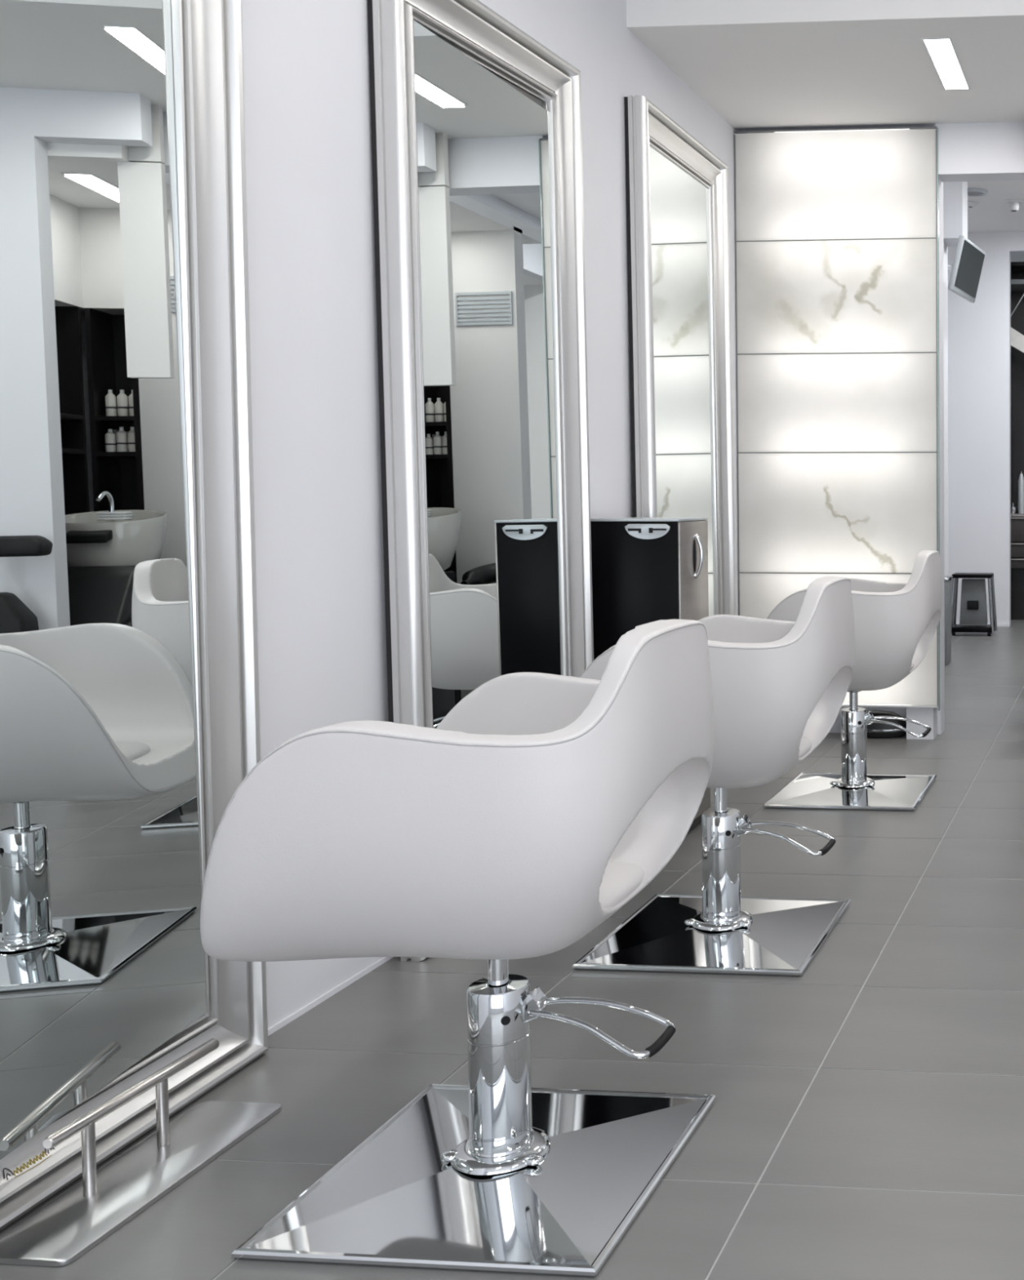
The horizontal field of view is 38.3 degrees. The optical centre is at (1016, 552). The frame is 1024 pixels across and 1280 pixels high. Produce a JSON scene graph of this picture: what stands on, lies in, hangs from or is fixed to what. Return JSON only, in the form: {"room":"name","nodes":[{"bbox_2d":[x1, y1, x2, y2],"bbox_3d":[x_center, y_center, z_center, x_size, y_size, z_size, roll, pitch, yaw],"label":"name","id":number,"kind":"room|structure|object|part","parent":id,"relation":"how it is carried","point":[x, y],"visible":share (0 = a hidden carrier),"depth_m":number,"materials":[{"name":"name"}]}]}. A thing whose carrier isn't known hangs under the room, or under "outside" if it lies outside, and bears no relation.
{"room":"salon","nodes":[
{"label":"salon","id":0,"kind":"room"},
{"bbox_2d":[241,0,745,1028],"bbox_3d":[-1.657,-0.579,1.795,0.120,3.200,8.550,0,3,5],"label":"wall","id":1,"kind":"structure","parent":0,"point":[322,630],"depth_m":2.88,"materials":[{"name":"paint"}]},
{"bbox_2d":[267,956,393,1035],"bbox_3d":[-1.600,1.016,1.805,0.004,0.012,8.240,0,3,5],"label":"baseboard","id":2,"kind":"structure","parent":1,"relation":"attached to","point":[276,1027],"depth_m":2.85,"materials":[{"name":"paint"}]},
{"bbox_2d":[0,619,1023,1279],"bbox_3d":[0.838,0.895,5.293,5.600,0.050,15.800,0,3,5],"label":"floor","id":3,"kind":"structure","parent":0,"point":[864,1121],"depth_m":2.54,"materials":[{"name":"tile"}]},
{"bbox_2d":[0,0,268,1231],"bbox_3d":[-1.510,-0.209,2.028,0.117,2.440,1.000,0,3,3],"label":"mirror","id":4,"kind":"object","parent":3,"relation":"on","point":[130,728],"visible":0.9,"depth_m":2.19,"materials":[{"name":"silver metal"}]},
{"bbox_3d":[-1.533,0.942,2.080,0.065,0.136,1.000,0,3,3],"label":"rail","id":5,"kind":"part","parent":4,"relation":"part of","materials":[{"name":"silver metal"}]},
{"bbox_3d":[-1.509,-0.228,2.460,0.065,2.440,0.136,0,3,3],"label":"rail","id":6,"kind":"part","parent":4,"relation":"part of","materials":[{"name":"silver metal"}]},
{"bbox_2d":[0,1038,280,1266],"bbox_3d":[-1.413,0.940,2.105,0.154,0.137,0.486,0,3,5],"label":"footrest","id":7,"kind":"object","parent":3,"relation":"on","point":[62,1230],"visible":1,"depth_m":2.07,"materials":[{"name":"metal"}]},
{"bbox_3d":[-1.450,0.945,2.037,0.019,0.121,0.019,0,3,5],"label":"post","id":8,"kind":"part","parent":7,"relation":"part of","materials":[{"name":"silver metal"}]},
{"bbox_3d":[-1.437,0.938,2.192,0.019,0.121,0.019,0,3,5],"label":"post","id":9,"kind":"part","parent":7,"relation":"part of","materials":[{"name":"silver metal"}]},
{"bbox_2d":[200,618,715,1276],"bbox_3d":[-0.862,0.558,2.105,0.678,0.899,0.578,0,3,5],"label":"chair","id":10,"kind":"object","parent":3,"relation":"on","point":[540,805],"visible":1,"depth_m":1.89,"materials":[{"name":"leather"}]},
{"bbox_3d":[-0.839,0.990,2.122,0.540,0.035,0.540,0,3,5],"label":"plate","id":11,"kind":"part","parent":10,"relation":"part of","materials":[{"name":"silver metal"}]},
{"bbox_3d":[-0.839,0.654,2.107,0.120,0.110,0.120,0,3,5],"label":"lift rod","id":12,"kind":"part","parent":10,"relation":"part of","materials":[{"name":"silver metal"}]},
{"bbox_3d":[-0.671,0.758,2.089,0.231,0.065,0.092,0,3,5],"label":"pedal lever","id":13,"kind":"part","parent":10,"relation":"part of","materials":[{"name":"silver metal"}]},
{"bbox_2d":[598,857,644,907],"bbox_3d":[-0.854,0.537,2.103,0.464,0.039,0.422,0,3,5],"label":"seat cushion","id":14,"kind":"object","parent":10,"relation":"on","point":[623,877],"depth_m":2.12,"materials":[{"name":"leather"}]},
{"bbox_2d":[367,0,593,961],"bbox_3d":[-1.402,-0.257,3.540,0.079,2.405,1.020,0,2,5],"label":"mirror","id":15,"kind":"object","parent":3,"relation":"on","point":[476,131],"visible":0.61,"depth_m":3.42,"materials":[{"name":"silver metal"}]},
{"bbox_3d":[-1.431,-0.221,3.100,0.065,2.370,0.136,0,2,5],"label":"rail","id":16,"kind":"part","parent":15,"relation":"part of","materials":[{"name":"silver metal"}]},
{"bbox_3d":[-1.410,-0.240,3.542,0.007,2.106,0.756,0,2,4],"label":"glass","id":17,"kind":"part","parent":15,"relation":"part of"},
{"bbox_3d":[-1.405,-1.373,3.492,0.065,0.171,1.020,0,2,5],"label":"rail","id":18,"kind":"part","parent":15,"relation":"part of","materials":[{"name":"silver metal"}]},
{"bbox_3d":[-1.358,-0.277,3.980,0.065,2.405,0.136,0,2,5],"label":"rail","id":19,"kind":"part","parent":15,"relation":"part of","materials":[{"name":"silver metal"}]},
{"bbox_2d":[590,517,710,834],"bbox_3d":[-1.187,0.400,4.271,0.334,1.028,0.292,0,3,5],"label":"storage cabinet","id":20,"kind":"object","parent":3,"relation":"on","point":[645,570],"visible":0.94,"depth_m":4.13,"materials":[{"name":"black paint"}]},
{"bbox_3d":[-1.053,0.383,4.263,0.006,0.973,0.276,0,3,5],"label":"door","id":21,"kind":"part","parent":20,"relation":"part of","materials":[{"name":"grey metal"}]},
{"bbox_3d":[-1.039,0.010,4.245,0.037,0.148,0.011,0,3,5],"label":"handle","id":22,"kind":"part","parent":20,"relation":"part of","materials":[{"name":"silver metal"}]},
{"bbox_2d":[623,94,735,616],"bbox_3d":[-1.276,-0.366,5.052,0.079,2.490,0.950,0,2,5],"label":"mirror","id":23,"kind":"object","parent":3,"relation":"on","point":[677,189],"visible":0.56,"depth_m":5.00,"materials":[{"name":"silver metal"}]},
{"bbox_3d":[-1.303,-0.348,4.646,0.065,2.490,0.136,0,2,5],"label":"rail","id":24,"kind":"part","parent":23,"relation":"part of","materials":[{"name":"silver metal"}]},
{"bbox_3d":[-1.280,-1.542,5.001,0.065,0.136,0.950,0,2,5],"label":"rail","id":25,"kind":"part","parent":23,"relation":"part of","materials":[{"name":"silver metal"}]},
{"bbox_3d":[-1.288,-0.366,5.053,0.006,2.226,0.686,0,2,5],"label":"glass","id":26,"kind":"part","parent":23,"relation":"part of","materials":[{"name":"mirror"}]},
{"bbox_3d":[-1.236,-0.384,5.457,0.065,2.490,0.136,0,2,5],"label":"rail","id":27,"kind":"part","parent":23,"relation":"part of","materials":[{"name":"silver metal"}]},
{"bbox_2d":[572,576,854,976],"bbox_3d":[-0.763,0.508,3.255,0.678,0.899,0.578,0,3,5],"label":"chair","id":28,"kind":"object","parent":3,"relation":"on","point":[780,687],"visible":0.62,"depth_m":3.11,"materials":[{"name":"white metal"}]},
{"bbox_3d":[-0.740,0.940,3.272,0.540,0.035,0.540,0,3,5],"label":"plate","id":29,"kind":"part","parent":28,"relation":"part of","materials":[{"name":"silver metal"}]},
{"bbox_3d":[-0.740,0.604,3.257,0.120,0.110,0.120,0,3,5],"label":"lift rod","id":30,"kind":"part","parent":28,"relation":"part of","materials":[{"name":"silver metal"}]},
{"bbox_3d":[-0.572,0.708,3.238,0.231,0.065,0.092,0,3,5],"label":"pedal lever","id":31,"kind":"part","parent":28,"relation":"part of","materials":[{"name":"silver metal"}]},
{"bbox_2d":[798,737,812,758],"bbox_3d":[-0.755,0.487,3.253,0.464,0.039,0.422,0,3,5],"label":"seat cushion","id":32,"kind":"object","parent":28,"relation":"on","point":[806,744],"depth_m":3.27,"materials":[{"name":"leather"}]},
{"bbox_2d":[762,550,942,810],"bbox_3d":[-0.627,0.440,4.822,0.678,0.899,0.578,0,3,5],"label":"chair","id":33,"kind":"object","parent":3,"relation":"on","point":[895,624],"visible":0.56,"depth_m":4.63,"materials":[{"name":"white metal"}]},
{"bbox_3d":[-0.605,0.871,4.839,0.540,0.035,0.540,0,3,5],"label":"plate","id":34,"kind":"part","parent":33,"relation":"part of","materials":[{"name":"silver metal"}]},
{"bbox_3d":[-0.605,0.535,4.824,0.120,0.110,0.120,0,3,5],"label":"lift rod","id":35,"kind":"part","parent":33,"relation":"part of","materials":[{"name":"silver metal"}]},
{"bbox_3d":[-0.437,0.639,4.806,0.231,0.065,0.092,0,3,5],"label":"pedal lever","id":36,"kind":"part","parent":33,"relation":"part of","materials":[{"name":"silver metal"}]},
{"bbox_2d":[866,711,906,737],"bbox_3d":[-0.651,0.779,5.974,0.308,0.114,0.139,0,3,5],"label":"box","id":37,"kind":"object","parent":3,"relation":"on","point":[874,730],"visible":0.44,"depth_m":5.92,"materials":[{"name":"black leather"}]},
{"bbox_2d":[944,575,952,665],"bbox_3d":[-0.526,0.442,8.550,0.186,0.572,0.208,0,3,5],"label":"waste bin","id":38,"kind":"object","parent":3,"relation":"on","point":[948,579],"visible":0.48,"depth_m":8.46,"materials":[{"name":"silver metal"}]},
{"bbox_2d":[951,573,996,635],"bbox_3d":[-0.351,0.406,10.352,0.366,0.484,0.260,0,3,5],"label":"step stool","id":39,"kind":"object","parent":3,"relation":"on","point":[973,618],"visible":0.91,"depth_m":10.36,"materials":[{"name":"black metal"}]},
{"bbox_3d":[-0.512,0.405,10.270,0.071,0.458,0.030,-2,3,-42],"label":"post","id":40,"kind":"part","parent":39,"relation":"part of","materials":[{"name":"silver metal"}]},
{"bbox_3d":[-0.496,0.396,10.464,0.064,0.457,0.030,2,3,40],"label":"post","id":41,"kind":"part","parent":39,"relation":"part of","materials":[{"name":"silver metal"}]},
{"bbox_2d":[951,624,994,632],"bbox_3d":[-0.351,0.599,10.361,0.330,0.040,0.260,0,3,5],"label":"tray","id":42,"kind":"object","parent":39,"relation":"on","point":[954,628],"depth_m":10.24,"materials":[{"name":"black paint"}]},
{"bbox_2d":[951,573,993,577],"bbox_3d":[-0.351,0.179,10.347,0.310,0.030,0.230,0,3,5],"label":"tray","id":43,"kind":"object","parent":39,"relation":"on","point":[956,575],"depth_m":10.24,"materials":[{"name":"black paint"}]},
{"bbox_3d":[-0.351,0.414,10.352,0.090,0.070,0.030,0,3,5],"label":"drawer pull","id":44,"kind":"part","parent":39,"relation":"part of","materials":[{"name":"black plastic"}]},
{"bbox_3d":[-0.206,0.406,10.245,0.030,0.458,0.071,-2,3,-39],"label":"post","id":45,"kind":"part","parent":39,"relation":"part of","materials":[{"name":"silver metal"}]},
{"bbox_3d":[-0.190,0.398,10.439,0.064,0.457,0.030,-1,3,-30],"label":"post","id":46,"kind":"part","parent":39,"relation":"part of","materials":[{"name":"silver metal"}]},
{"bbox_2d":[1010,262,1023,619],"bbox_3d":[0.456,-0.962,11.496,1.100,3.120,0.450,0,3,5],"label":"display unit","id":47,"kind":"object","parent":3,"relation":"on","point":[1016,268],"visible":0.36,"depth_m":11.65,"materials":[{"name":"black wood"}]},
{"bbox_3d":[-0.077,-0.964,11.535,0.030,3.120,0.400,0,3,5],"label":"panel","id":48,"kind":"part","parent":47,"relation":"part of","materials":[{"name":"black wood"}]},
{"bbox_2d":[1010,502,1016,513],"bbox_3d":[-0.038,-0.392,11.436,0.060,0.095,0.060,0,3,5],"label":"bottle","id":49,"kind":"object","parent":47,"relation":"on","point":[1013,509],"visible":0.85,"depth_m":11.41,"materials":[{"name":"white plastic"}]},
{"bbox_3d":[0.456,-2.506,11.423,1.100,0.030,0.400,0,3,5],"label":"panel","id":50,"kind":"part","parent":47,"relation":"part of","materials":[{"name":"black wood"}]},
{"bbox_3d":[0.011,-2.160,11.305,0.175,0.276,0.010,0,3,5],"label":"tie rod","id":51,"kind":"part","parent":47,"relation":"part of","materials":[{"name":"metal"}]},
{"bbox_2d":[1010,327,1023,353],"bbox_3d":[0.285,-1.686,11.333,0.720,0.580,0.080,0,3,5],"label":"shelf","id":52,"kind":"object","parent":47,"relation":"attached to","point":[1016,338],"depth_m":11.31,"materials":[{"name":"white"}]},
{"bbox_2d":[1010,279,1023,291],"bbox_3d":[0.456,-2.351,11.430,1.040,0.040,0.400,0,3,5],"label":"shelf","id":53,"kind":"object","parent":47,"relation":"attached to","point":[1016,285],"depth_m":11.34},
{"bbox_3d":[0.457,0.366,11.559,1.040,0.460,0.020,0,3,5],"label":"foot panel","id":54,"kind":"part","parent":47,"relation":"part of","materials":[{"name":"black wood"}]},
{"bbox_3d":[0.455,0.085,11.527,1.030,0.085,0.380,0,3,5],"label":"drawer","id":55,"kind":"part","parent":47,"relation":"part of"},
{"bbox_3d":[0.455,-0.030,11.521,1.030,0.125,0.380,0,3,5],"label":"drawer","id":56,"kind":"part","parent":47,"relation":"part of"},
{"bbox_3d":[0.455,-0.210,11.514,1.030,0.215,0.380,0,3,5],"label":"drawer","id":57,"kind":"part","parent":47,"relation":"part of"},
{"bbox_2d":[1010,513,1023,516],"bbox_3d":[0.455,-0.335,11.508,1.040,0.020,0.420,0,3,5],"label":"countertop","id":58,"kind":"structure","parent":47,"relation":"on","point":[1011,514],"depth_m":11.34,"materials":[{"name":"grey metal"}]},
{"bbox_3d":[0.473,-0.972,11.705,1.100,3.120,0.030,0,3,5],"label":"panel","id":59,"kind":"part","parent":47,"relation":"part of","materials":[{"name":"black wood"}]},
{"bbox_2d":[1017,471,1023,513],"bbox_3d":[0.037,-0.528,11.424,0.060,0.368,0.060,0,3,5],"label":"bottle","id":60,"kind":"object","parent":47,"relation":"on","point":[1020,481],"visible":1,"depth_m":11.40,"materials":[{"name":"silver metal"}]},
{"bbox_2d":[626,0,1023,128],"bbox_3d":[1.042,-2.087,4.975,4.962,0.465,1.260,0,3,5],"label":"ceiling","id":61,"kind":"structure","parent":0,"point":[757,64],"depth_m":4.87,"materials":[{"name":"paint"}]},
{"bbox_2d":[920,37,970,89],"bbox_3d":[-0.265,-1.852,4.948,0.108,0.006,0.586,0,3,5],"label":"recessed light","id":62,"kind":"object","parent":61,"relation":"in","point":[942,53],"visible":1,"depth_m":4.92,"materials":[{"name":"white plastic"}]},
{"bbox_2d":[745,124,944,734],"bbox_3d":[-1.121,-0.826,6.074,1.555,3.320,0.120,0,3,5],"label":"wall","id":63,"kind":"structure","parent":0,"point":[901,711],"depth_m":6.04,"materials":[{"name":"paint"}]},
{"bbox_2d":[733,126,943,711],"bbox_3d":[-0.795,-0.588,5.904,0.913,2.579,0.184,0,3,5],"label":"stone wall","id":64,"kind":"structure","parent":63,"relation":"attached to","point":[839,232],"depth_m":5.81,"materials":[{"name":"stone"}]},
{"bbox_3d":[-0.798,-1.873,5.843,0.907,0.006,0.174,0,3,5],"label":"rail","id":65,"kind":"part","parent":64,"relation":"part of","materials":[{"name":"silver metal"}]},
{"bbox_3d":[-0.804,-1.627,5.776,0.899,0.472,0.010,0,3,5],"label":"stone panel","id":66,"kind":"part","parent":64,"relation":"part of","materials":[{"name":"stone"}]},
{"bbox_3d":[-0.804,-1.139,5.798,0.899,0.496,0.010,0,3,5],"label":"stone panel","id":67,"kind":"part","parent":64,"relation":"part of","materials":[{"name":"stone"}]},
{"bbox_3d":[-0.804,-0.668,5.818,0.899,0.435,0.010,0,3,5],"label":"stone panel","id":68,"kind":"part","parent":64,"relation":"part of","materials":[{"name":"stone"}]},
{"bbox_3d":[-0.804,-0.179,5.839,0.899,0.535,0.010,0,3,5],"label":"stone panel","id":69,"kind":"part","parent":64,"relation":"part of","materials":[{"name":"stone"}]},
{"bbox_3d":[-0.804,0.386,5.864,0.899,0.586,0.010,0,3,5],"label":"stone panel","id":70,"kind":"part","parent":64,"relation":"part of","materials":[{"name":"stone"}]},
{"bbox_3d":[-0.798,0.683,5.957,0.907,0.007,0.170,0,3,5],"label":"rail","id":71,"kind":"part","parent":64,"relation":"part of","materials":[{"name":"silver metal"}]},
{"bbox_3d":[-0.349,-0.580,5.785,0.006,2.575,0.020,0,3,5],"label":"glass","id":72,"kind":"part","parent":64,"relation":"part of","materials":[{"name":"glass"}]},
{"bbox_2d":[934,121,1023,182],"bbox_3d":[0.562,-2.069,5.719,1.840,0.805,0.140,0,3,5],"label":"beam","id":73,"kind":"structure","parent":64,"relation":"attached to","point":[975,151],"depth_m":5.72,"materials":[{"name":"paint"}]},
{"bbox_2d":[906,706,937,739],"bbox_3d":[-0.435,0.763,5.960,0.123,0.155,0.130,0,3,5],"label":"trim","id":74,"kind":"structure","parent":63,"relation":"attached to","point":[927,717],"depth_m":5.90,"materials":[{"name":"paint"}]},
{"bbox_2d":[943,241,948,575],"bbox_3d":[-1.076,-0.937,8.847,1.185,3.300,0.280,0,3,5],"label":"wall pier","id":75,"kind":"object","parent":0,"point":[945,247],"visible":0.07,"depth_m":8.84,"materials":[{"name":"paint"}]},
{"bbox_2d":[942,181,967,246],"bbox_3d":[-0.417,-2.333,8.731,0.137,0.500,0.280,0,3,5],"label":"trim","id":76,"kind":"structure","parent":75,"relation":"attached to","point":[954,193],"depth_m":8.60,"materials":[{"name":"paint"}]},
{"bbox_2d":[946,235,985,302],"bbox_3d":[-0.387,-1.810,8.361,0.244,0.336,0.570,1,3,12],"label":"television","id":77,"kind":"object","parent":75,"relation":"attached to","point":[966,268],"visible":1,"depth_m":8.27,"materials":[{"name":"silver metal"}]},
{"bbox_3d":[-0.420,-1.857,8.489,0.059,0.086,0.298,-1,3,-14],"label":"wall arm","id":78,"kind":"part","parent":77,"relation":"part of","materials":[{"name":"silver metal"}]},
{"bbox_2d":[947,231,1010,626],"bbox_3d":[-0.771,-1.033,11.047,1.428,3.300,0.120,0,3,5],"label":"wall","id":79,"kind":"structure","parent":0,"point":[979,332],"depth_m":10.95,"materials":[{"name":"paint"}]},
{"bbox_2d":[955,623,1008,626],"bbox_3d":[-0.577,0.609,11.035,1.028,0.020,0.015,0,3,5],"label":"baseboard","id":80,"kind":"structure","parent":79,"relation":"attached to","point":[997,624],"depth_m":10.99,"materials":[{"name":"paint"}]},
{"bbox_2d":[967,180,1023,262],"bbox_3d":[1.163,-2.659,9.309,5.442,0.100,7.440,0,3,5],"label":"ceiling","id":81,"kind":"structure","parent":0,"point":[992,213],"depth_m":10.05,"materials":[{"name":"paint"}]},
{"bbox_2d":[967,200,977,208],"bbox_3d":[-0.348,-2.610,9.778,0.110,0.041,0.110,0,3,5],"label":"smoke detector","id":82,"kind":"object","parent":81,"relation":"attached to","point":[971,204],"visible":0.73,"depth_m":9.74,"materials":[{"name":"white plastic"}]},
{"bbox_2d":[967,187,987,196],"bbox_3d":[-0.313,-2.603,9.414,0.200,0.023,0.200,0,3,5],"label":"ceiling speaker","id":83,"kind":"object","parent":81,"relation":"attached to","point":[971,192],"visible":0.74,"depth_m":9.38,"materials":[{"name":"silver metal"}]},
{"bbox_2d":[967,191,983,195],"bbox_3d":[-0.313,-2.599,9.414,0.148,0.007,0.148,0,3,5],"label":"grille","id":84,"kind":"object","parent":83,"relation":"attached to","point":[968,193],"depth_m":9.42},
{"bbox_2d":[1004,199,1022,211],"bbox_3d":[-0.026,-2.590,9.732,0.136,0.076,0.136,0,3,5],"label":"ceiling spotlight","id":85,"kind":"object","parent":81,"relation":"attached to","point":[1013,204],"visible":1,"depth_m":9.70,"materials":[{"name":"white plastic"}]},
{"bbox_3d":[-0.026,-2.622,9.731,0.136,0.013,0.136,0,3,5],"label":"ceiling plate","id":86,"kind":"part","parent":85,"relation":"part of","materials":[{"name":"white plastic"}]},
{"bbox_2d":[1008,231,1023,253],"bbox_3d":[0.923,-2.595,10.838,1.972,0.160,0.120,0,3,5],"label":"lintel","id":87,"kind":"object","parent":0,"point":[1015,237],"visible":1,"depth_m":10.86,"materials":[{"name":"paint"}]}
]}

